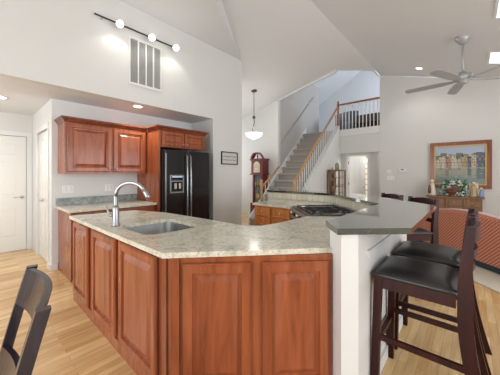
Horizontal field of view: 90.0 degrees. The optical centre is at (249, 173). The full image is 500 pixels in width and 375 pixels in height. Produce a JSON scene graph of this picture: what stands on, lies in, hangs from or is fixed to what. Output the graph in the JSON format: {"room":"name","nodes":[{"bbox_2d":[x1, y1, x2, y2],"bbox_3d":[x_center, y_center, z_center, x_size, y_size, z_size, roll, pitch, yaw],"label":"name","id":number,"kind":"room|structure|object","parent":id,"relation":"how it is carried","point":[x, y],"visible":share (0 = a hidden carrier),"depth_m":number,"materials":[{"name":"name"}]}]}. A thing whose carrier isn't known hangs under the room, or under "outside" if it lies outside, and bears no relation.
{"room":"kitchen","nodes":[
{"label":"kitchen","id":0,"kind":"room"},
{"bbox_2d":[0,112,31,247],"bbox_3d":[-5.269,0.150,3.266,0.120,2.440,3.910,0,0,41],"label":"wall","id":1,"kind":"structure","parent":0,"point":[8,121],"depth_m":4.46,"materials":[{"name":"white paint"}]},
{"bbox_2d":[0,135,25,252],"bbox_3d":[-4.341,0.347,4.241,0.097,2.030,0.820,0,0,41],"label":"door","id":2,"kind":"structure","parent":1,"relation":"in","point":[12,148],"depth_m":4.42,"materials":[{"name":"white paint"}]},
{"bbox_2d":[0,130,31,248],"bbox_3d":[-4.326,0.310,4.225,0.020,2.120,0.975,0,0,41],"label":"trim","id":3,"kind":"structure","parent":1,"relation":"attached to","point":[2,132],"depth_m":4.55,"materials":[{"name":"white paint"}]},
{"bbox_2d":[32,100,49,261],"bbox_3d":[-3.414,0.150,4.155,1.480,2.440,0.120,0,0,41],"label":"wall","id":4,"kind":"structure","parent":0,"point":[41,117],"depth_m":4.25,"materials":[{"name":"white paint"}]},
{"bbox_2d":[36,122,48,267],"bbox_3d":[-3.291,0.310,3.954,0.960,2.120,0.018,0,0,41],"label":"trim","id":5,"kind":"structure","parent":4,"relation":"attached to","point":[45,126],"depth_m":3.73,"materials":[{"name":"white paint"}]},
{"bbox_2d":[39,130,46,261],"bbox_3d":[-3.276,0.342,3.964,0.840,2.040,0.103,0,0,41],"label":"door","id":6,"kind":"structure","parent":4,"relation":"in","point":[43,136],"depth_m":4.04,"materials":[{"name":"white paint"}]},
{"bbox_2d":[48,262,57,270],"bbox_3d":[-2.842,1.325,3.603,0.168,0.090,0.088,0,0,41],"label":"baseboard","id":7,"kind":"structure","parent":4,"relation":"attached to","point":[51,267],"depth_m":3.55,"materials":[{"name":"white paint"}]},
{"bbox_2d":[0,77,207,123],"bbox_3d":[-3.700,-1.120,3.380,2.279,0.100,6.159,0,0,41],"label":"ceiling","id":8,"kind":"structure","parent":0,"point":[25,98],"depth_m":3.69,"materials":[{"name":"white paint"}]},
{"bbox_2d":[132,105,143,107],"bbox_3d":[-1.764,-1.062,3.937,0.170,0.014,0.170,0,0,41],"label":"recessed light","id":9,"kind":"object","parent":8,"relation":"in","point":[135,106],"visible":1,"depth_m":3.91,"materials":[{"name":"white paint"}]},
{"bbox_2d":[0,0,212,119],"bbox_3d":[-2.800,-1.780,2.584,0.120,1.420,6.160,0,0,41],"label":"wall","id":10,"kind":"structure","parent":0,"point":[60,44],"depth_m":3.34,"materials":[{"name":"white paint"}]},
{"bbox_2d":[94,12,178,50],"bbox_3d":[-1.609,-2.062,3.694,0.192,0.103,1.200,0,0,41],"label":"track light","id":11,"kind":"object","parent":10,"relation":"attached to","point":[119,23],"visible":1,"depth_m":3.70,"materials":[{"name":"dark metal"},{"name":"frosted white glass"}]},
{"bbox_2d":[129,36,161,91],"bbox_3d":[-1.597,-1.670,3.843,0.014,0.700,0.520,0,0,41],"label":"air vent","id":12,"kind":"object","parent":10,"relation":"in","point":[149,56],"visible":1,"depth_m":3.84,"materials":[{"name":"white metal"}]},
{"bbox_2d":[50,99,191,263],"bbox_3d":[-2.069,0.150,4.468,0.120,2.440,2.370,0,0,41],"label":"wall","id":13,"kind":"structure","parent":0,"point":[85,185],"depth_m":3.82,"materials":[{"name":"white paint"}]},
{"bbox_2d":[62,185,73,192],"bbox_3d":[-2.676,0.220,3.682,0.010,0.115,0.145,0,0,41],"label":"outlet","id":14,"kind":"object","parent":13,"relation":"attached to","point":[65,188],"visible":1,"depth_m":3.68,"materials":[{"name":"white plastic"}]},
{"bbox_2d":[54,115,146,173],"bbox_3d":[-2.239,-0.387,3.850,0.437,0.770,1.170,0,0,41],"label":"upper cabinet","id":15,"kind":"object","parent":13,"relation":"attached to","point":[85,146],"visible":1,"depth_m":3.63,"materials":[{"name":"brown wood"}]},
{"bbox_2d":[105,184,112,190],"bbox_3d":[-2.308,0.220,4.098,0.010,0.115,0.120,0,0,41],"label":"outlet","id":16,"kind":"object","parent":13,"relation":"attached to","point":[108,187],"visible":1,"depth_m":4.09,"materials":[{"name":"white plastic"}]},
{"bbox_2d":[192,47,241,224],"bbox_3d":[-1.663,-0.560,6.232,3.250,3.860,0.810,0,0,41],"label":"wall","id":17,"kind":"structure","parent":0,"point":[225,128],"depth_m":5.12,"materials":[{"name":"white paint"}]},
{"bbox_2d":[221,151,237,164],"bbox_3d":[-0.420,-0.325,5.165,0.024,0.260,0.460,0,0,41],"label":"framed sign","id":18,"kind":"object","parent":17,"relation":"attached to","point":[231,158],"visible":1,"depth_m":5.17,"materials":[{"name":"black"}]},
{"bbox_2d":[0,213,499,374],"bbox_3d":[1.286,1.420,3.869,11.000,0.100,13.700,0,0,41],"label":"floor","id":19,"kind":"structure","parent":0,"point":[71,343],"depth_m":2.12,"materials":[{"name":"brown wood"}]},
{"bbox_2d":[0,264,52,374],"bbox_3d":[-0.925,0.873,0.671,0.618,0.995,0.490,0,0,-44],"label":"dining chair","id":20,"kind":"object","parent":19,"relation":"on","point":[35,289],"visible":1,"depth_m":0.90,"materials":[{"name":"black wood"}]},
{"bbox_2d":[58,205,154,281],"bbox_3d":[-2.118,0.930,3.783,0.705,0.880,1.130,0,0,41],"label":"base cabinet","id":21,"kind":"object","parent":19,"relation":"on","point":[65,225],"visible":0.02,"depth_m":3.36,"materials":[{"name":"brown wood"}]},
{"bbox_2d":[56,200,156,212],"bbox_3d":[-2.131,0.472,3.775,0.704,0.032,1.160,0,0,41],"label":"countertop","id":22,"kind":"structure","parent":21,"relation":"on","point":[75,208],"depth_m":3.62,"materials":[{"name":"beige stone"}]},
{"bbox_2d":[56,194,136,205],"bbox_3d":[-2.385,0.403,4.000,0.024,0.105,1.160,0,0,41],"label":"backsplash strip","id":23,"kind":"object","parent":22,"relation":"on","point":[108,198],"visible":1,"depth_m":3.90,"materials":[{"name":"grey stone"}]},
{"bbox_2d":[73,221,190,374],"bbox_3d":[-0.972,0.931,2.378,1.903,0.878,0.766,0,0,41],"label":"base cabinet","id":24,"kind":"object","parent":19,"relation":"on","point":[121,287],"visible":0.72,"depth_m":1.80,"materials":[{"name":"brown wood"}]},
{"bbox_2d":[69,210,339,258],"bbox_3d":[-0.378,0.472,2.193,3.319,0.032,1.523,0,0,10],"label":"countertop","id":25,"kind":"structure","parent":24,"relation":"on","point":[307,234],"depth_m":1.82,"materials":[{"name":"beige stone"}]},
{"bbox_2d":[106,181,150,226],"bbox_3d":[-1.065,0.257,2.195,0.388,0.398,0.073,0,0,4],"label":"faucet","id":26,"kind":"object","parent":25,"relation":"on","point":[115,209],"visible":1,"depth_m":2.19,"materials":[{"name":"silver metal"}]},
{"bbox_2d":[126,223,192,234],"bbox_3d":[-0.793,0.580,2.197,0.560,0.180,0.500,0,0,41],"label":"sink","id":27,"kind":"object","parent":25,"relation":"in","point":[159,228],"visible":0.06,"depth_m":2.45,"materials":[{"name":"silver metal"}]},
{"bbox_2d":[137,124,208,211],"bbox_3d":[-1.401,0.299,4.530,0.792,2.142,1.020,0,0,41],"label":"surround","id":28,"kind":"object","parent":19,"relation":"on","point":[158,137],"visible":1,"depth_m":4.14,"materials":[{"name":"brown wood"}]},
{"bbox_2d":[160,149,208,218],"bbox_3d":[-1.323,0.477,4.508,0.903,1.745,0.890,0,0,41],"label":"refrigerator","id":29,"kind":"object","parent":19,"relation":"on","point":[184,175],"visible":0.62,"depth_m":4.18,"materials":[{"name":"black metal"}]},
{"bbox_2d":[168,253,332,374],"bbox_3d":[0.320,0.930,1.852,0.716,0.880,1.642,0,0,41],"label":"base cabinet","id":30,"kind":"object","parent":19,"relation":"on","point":[257,314],"visible":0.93,"depth_m":1.48,"materials":[{"name":"brown wood"}]},
{"bbox_2d":[250,152,268,213],"bbox_3d":[0.303,0.340,7.994,0.530,2.060,0.345,0,0,41],"label":"grandfather clock","id":31,"kind":"object","parent":19,"relation":"on","point":[259,166],"visible":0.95,"depth_m":7.92,"materials":[{"name":"mahogany wood"},{"name":"glass"},{"name":"brass"}]},
{"bbox_2d":[250,158,268,174],"bbox_3d":[0.303,-0.230,7.994,0.530,0.510,0.345,0,0,41],"label":"hood","id":32,"kind":"object","parent":31,"relation":"attached to","point":[259,166],"depth_m":7.86,"materials":[{"name":"brown wood"}]},
{"bbox_2d":[255,205,291,225],"bbox_3d":[0.551,0.930,3.992,0.685,0.880,0.770,0,0,41],"label":"base cabinet","id":33,"kind":"object","parent":19,"relation":"on","point":[264,215],"visible":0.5,"depth_m":3.76,"materials":[{"name":"brown wood"}]},
{"bbox_2d":[252,199,328,208],"bbox_3d":[0.710,0.472,3.881,1.160,0.032,0.765,0,0,41],"label":"countertop","id":34,"kind":"structure","parent":33,"relation":"on","point":[280,203],"depth_m":3.86,"materials":[{"name":"beige stone"}]},
{"bbox_2d":[248,107,341,225],"bbox_3d":[1.528,-0.411,7.513,1.288,3.561,3.280,0,0,41],"label":"staircase","id":35,"kind":"structure","parent":19,"relation":"on","point":[307,165],"depth_m":7.51,"materials":[{"name":"beige carpet"}]},
{"bbox_2d":[290,205,354,219],"bbox_3d":[0.883,0.898,3.127,0.687,0.944,0.760,0,0,-4],"label":"range","id":36,"kind":"object","parent":19,"relation":"on","point":[298,211],"visible":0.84,"depth_m":3.02,"materials":[{"name":"black metal"}]},
{"bbox_2d":[292,206,349,215],"bbox_3d":[0.916,0.455,3.129,0.620,0.019,0.760,0,0,-4],"label":"cooktop","id":37,"kind":"object","parent":36,"relation":"in","point":[302,210],"depth_m":2.97,"materials":[{"name":"black metal"}]},
{"bbox_2d":[328,169,345,191],"bbox_3d":[2.618,0.620,7.498,0.355,1.501,0.520,0,0,41],"label":"curio cabinet","id":38,"kind":"object","parent":19,"relation":"on","point":[330,179],"visible":0.43,"depth_m":7.41,"materials":[{"name":"brown wood"}]},
{"bbox_2d":[381,193,403,199],"bbox_3d":[1.752,0.820,3.394,0.596,1.100,0.450,0,0,-4],"label":"bar stool","id":39,"kind":"object","parent":19,"relation":"on","point":[392,196],"visible":0.09,"depth_m":3.40,"materials":[{"name":"brown wood"}]},
{"bbox_2d":[407,196,439,244],"bbox_3d":[1.793,0.820,2.844,0.596,1.100,0.450,0,0,-4],"label":"bar stool","id":40,"kind":"object","parent":19,"relation":"on","point":[420,234],"visible":0.27,"depth_m":2.64,"materials":[{"name":"brown wood"}]},
{"bbox_2d":[370,216,488,374],"bbox_3d":[1.125,0.820,1.542,0.596,1.100,0.450,0,0,41],"label":"bar stool","id":41,"kind":"object","parent":19,"relation":"on","point":[434,282],"visible":1,"depth_m":1.45,"materials":[{"name":"brown wood"}]},
{"bbox_2d":[392,208,491,374],"bbox_3d":[1.483,0.820,1.946,0.596,1.100,0.450,0,0,41],"label":"bar stool","id":42,"kind":"object","parent":19,"relation":"on","point":[447,255],"visible":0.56,"depth_m":1.91,"materials":[{"name":"black leather"}]},
{"bbox_2d":[426,195,484,211],"bbox_3d":[4.941,0.953,6.053,1.080,0.835,0.475,0,0,41],"label":"sideboard","id":43,"kind":"object","parent":19,"relation":"on","point":[458,202],"visible":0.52,"depth_m":5.84,"materials":[{"name":"brown wood"}]},
{"bbox_2d":[428,179,435,194],"bbox_3d":[4.598,0.335,6.309,0.170,0.399,0.186,0,0,41],"label":"figurine","id":44,"kind":"object","parent":43,"relation":"on","point":[431,188],"visible":0.97,"depth_m":6.27,"materials":[{"name":"beige ceramic"}]},
{"bbox_2d":[439,176,467,196],"bbox_3d":[4.894,0.283,6.026,0.545,0.501,0.381,0,0,41],"label":"flower arrangement","id":45,"kind":"object","parent":43,"relation":"on","point":[450,192],"visible":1,"depth_m":5.96,"materials":[{"name":"green plant"}]},
{"bbox_2d":[469,182,478,196],"bbox_3d":[5.189,0.359,5.797,0.170,0.350,0.160,0,0,41],"label":"figurine","id":46,"kind":"object","parent":43,"relation":"on","point":[473,188],"visible":0.98,"depth_m":5.77,"materials":[{"name":"brown ceramic"}]},
{"bbox_2d":[479,187,483,197],"bbox_3d":[5.224,0.419,5.646,0.086,0.230,0.088,0,0,41],"label":"figurine","id":47,"kind":"object","parent":43,"relation":"on","point":[481,194],"visible":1,"depth_m":5.62,"materials":[{"name":"blue ceramic"}]},
{"bbox_2d":[473,265,499,292],"bbox_3d":[3.714,1.363,3.932,1.820,0.011,3.200,0,0,-4],"label":"rug","id":48,"kind":"object","parent":19,"relation":"on","point":[489,279],"visible":0.02,"depth_m":3.25,"materials":[{"name":"beige fabric"}]},
{"bbox_2d":[418,208,499,273],"bbox_3d":[3.753,0.956,3.935,0.860,0.788,2.400,0,0,-4],"label":"sofa","id":49,"kind":"object","parent":48,"relation":"on","point":[451,223],"visible":0.52,"depth_m":3.65,"materials":[{"name":"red fabric"}]},
{"bbox_2d":[242,100,279,213],"bbox_3d":[-0.032,-0.462,8.627,2.520,3.665,0.120,0,0,41],"label":"wall","id":50,"kind":"structure","parent":0,"point":[267,120],"depth_m":8.21,"materials":[{"name":"white paint"}]},
{"bbox_2d":[280,85,318,166],"bbox_3d":[1.785,-1.280,8.869,0.120,5.300,2.650,0,0,41],"label":"wall","id":51,"kind":"structure","parent":0,"point":[292,106],"depth_m":8.61,"materials":[{"name":"grey paint"}]},
{"bbox_2d":[281,97,313,143],"bbox_3d":[1.689,-1.907,8.587,0.032,1.938,2.122,0,0,41],"label":"wall handrail","id":52,"kind":"object","parent":51,"relation":"attached to","point":[313,97],"visible":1,"depth_m":8.45,"materials":[{"name":"grey paint"}]},
{"bbox_2d":[119,0,499,118],"bbox_3d":[0.475,-2.049,2.951,10.800,1.682,11.050,0,0,41],"label":"ceiling","id":53,"kind":"structure","parent":0,"point":[282,47],"depth_m":4.68,"materials":[{"name":"white paint"}]},
{"bbox_2d":[246,89,261,138],"bbox_3d":[0.109,-1.639,6.900,0.470,1.347,0.470,0,0,41],"label":"pendant lamp","id":54,"kind":"object","parent":53,"relation":"hanging from","point":[252,135],"visible":1,"depth_m":6.79,"materials":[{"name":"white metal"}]},
{"bbox_2d":[405,36,499,94],"bbox_3d":[3.644,-1.955,4.359,1.633,0.814,1.669,0,0,41],"label":"ceiling fan","id":55,"kind":"object","parent":53,"relation":"hanging from","point":[463,77],"visible":0.98,"depth_m":4.27,"materials":[{"name":"grey metal"}]},
{"bbox_2d":[487,52,499,63],"bbox_3d":[4.998,-2.078,4.464,1.090,0.323,0.650,0,0,41],"label":"skylight","id":56,"kind":"object","parent":53,"relation":"attached to","point":[493,57],"visible":1,"depth_m":4.78,"materials":[{"name":"white glass"}]},
{"bbox_2d":[493,0,499,18],"bbox_3d":[3.669,-2.078,2.962,1.090,0.323,0.760,0,0,41],"label":"skylight","id":57,"kind":"object","parent":53,"relation":"attached to","point":[497,5],"visible":1,"depth_m":3.41,"materials":[{"name":"white glass"}]},
{"bbox_2d":[278,69,379,100],"bbox_3d":[2.279,-3.605,7.066,2.973,2.650,1.064,0,0,8],"label":"wall header","id":58,"kind":"structure","parent":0,"point":[336,70],"depth_m":6.90,"materials":[{"name":"white paint"}]},
{"bbox_2d":[313,71,360,105],"bbox_3d":[3.727,-3.925,7.985,5.400,1.970,4.100,0,0,41],"label":"ceiling","id":59,"kind":"structure","parent":0,"point":[330,85],"depth_m":9.97,"materials":[{"name":"white paint"}]},
{"bbox_2d":[268,198,406,374],"bbox_3d":[0.971,0.855,3.183,1.096,1.030,3.487,0,0,-3],"label":"wall","id":60,"kind":"structure","parent":0,"point":[353,280],"depth_m":1.45,"materials":[{"name":"white paint"}]},
{"bbox_2d":[267,192,372,210],"bbox_3d":[0.873,0.398,3.208,0.899,0.116,3.161,0,0,-3],"label":"tile backsplash","id":61,"kind":"structure","parent":60,"relation":"attached to","point":[353,205],"depth_m":4.03,"materials":[{"name":"beige tile"}]},
{"bbox_2d":[267,189,435,234],"bbox_3d":[1.071,0.321,3.255,1.355,0.035,3.680,0,0,-3],"label":"countertop","id":62,"kind":"structure","parent":60,"relation":"on","point":[386,215],"depth_m":1.82,"materials":[{"name":"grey stone"}]},
{"bbox_2d":[367,234,408,373],"bbox_3d":[1.039,0.920,3.183,1.006,0.900,3.505,0,0,-2],"label":"baseboard","id":63,"kind":"structure","parent":60,"relation":"attached to","point":[384,355],"depth_m":1.78,"materials":[{"name":"white paint"}]},
{"bbox_2d":[348,155,366,191],"bbox_3d":[4.132,0.090,8.896,2.600,2.560,2.000,0,0,41],"label":"wall","id":64,"kind":"structure","parent":0,"point":[360,155],"depth_m":10.20,"materials":[{"name":"white paint"}]},
{"bbox_2d":[365,157,366,194],"bbox_3d":[4.122,0.366,8.930,0.420,1.992,0.040,0,0,41],"label":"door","id":65,"kind":"structure","parent":64,"relation":"in","point":[365,157],"depth_m":8.90,"materials":[{"name":"glass"}]},
{"bbox_2d":[342,152,379,196],"bbox_3d":[3.540,0.090,8.017,1.278,2.560,0.100,0,0,41],"label":"wall","id":66,"kind":"structure","parent":0,"point":[374,156],"depth_m":7.69,"materials":[{"name":"white paint"}]},
{"bbox_2d":[348,157,364,193],"bbox_3d":[3.548,0.392,8.268,0.545,1.940,0.147,0,0,3],"label":"door","id":67,"kind":"structure","parent":66,"relation":"in","point":[356,183],"depth_m":8.31,"materials":[{"name":"white paint"}]},
{"bbox_2d":[345,152,369,194],"bbox_3d":[3.443,0.350,8.019,0.750,2.040,0.024,0,0,41],"label":"trim","id":68,"kind":"structure","parent":66,"relation":"attached to","point":[350,154],"depth_m":7.88,"materials":[{"name":"white paint"}]},
{"bbox_2d":[319,71,481,131],"bbox_3d":[3.727,-3.080,7.985,5.600,3.700,4.100,0,0,41],"label":"wall","id":69,"kind":"structure","parent":0,"point":[365,85],"depth_m":10.11,"materials":[{"name":"white paint"}]},
{"bbox_2d":[339,76,499,215],"bbox_3d":[5.568,-0.760,5.916,7.100,4.260,0.140,0,0,41],"label":"wall","id":70,"kind":"structure","parent":0,"point":[409,122],"depth_m":6.66,"materials":[{"name":"white paint"}]},
{"bbox_2d":[340,125,379,135],"bbox_3d":[3.351,-1.330,7.804,1.278,0.200,0.070,0,0,41],"label":"trim","id":71,"kind":"structure","parent":70,"relation":"attached to","point":[372,129],"depth_m":7.71,"materials":[{"name":"white paint"}]},
{"bbox_2d":[337,97,379,129],"bbox_3d":[3.349,-1.910,7.812,1.290,0.960,0.088,0,0,41],"label":"loft railing","id":72,"kind":"object","parent":71,"relation":"on","point":[377,98],"visible":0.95,"depth_m":7.76,"materials":[{"name":"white wood"}]},
{"bbox_2d":[430,139,491,188],"bbox_3d":[5.147,-0.223,6.150,1.160,1.145,0.064,0,0,41],"label":"painting","id":73,"kind":"object","parent":70,"relation":"attached to","point":[471,161],"visible":0.94,"depth_m":6.11,"materials":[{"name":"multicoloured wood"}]},
{"bbox_2d":[445,189,458,196],"bbox_3d":[4.840,0.455,5.999,0.270,0.159,0.270,0,0,41],"label":"bowl","id":74,"kind":"object","parent":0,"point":[450,192],"depth_m":5.95,"materials":[{"name":"brown ceramic"}]},
{"bbox_3d":[4.560,-1.300,8.383,4.680,0.220,2.400,0,0,41],"label":"floor","id":75,"kind":"structure","parent":0,"visible":0},
{"bbox_2d":[335,111,358,129],"bbox_3d":[3.481,-1.855,8.941,0.754,0.889,0.770,0,0,-5],"label":"armchair","id":76,"kind":"object","parent":75,"relation":"on","point":[349,113],"visible":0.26,"depth_m":9.02,"materials":[{"name":"grey fabric"}]},
{"bbox_2d":[356,112,379,127],"bbox_3d":[3.943,-1.671,8.161,0.850,0.519,0.450,0,0,41],"label":"bench","id":77,"kind":"object","parent":75,"relation":"on","point":[375,114],"visible":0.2,"depth_m":8.02,"materials":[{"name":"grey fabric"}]},
{"bbox_2d":[356,112,379,122],"bbox_3d":[3.943,-1.805,8.161,0.850,0.250,0.450,0,0,41],"label":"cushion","id":78,"kind":"object","parent":77,"relation":"on","point":[375,114],"depth_m":8.00,"materials":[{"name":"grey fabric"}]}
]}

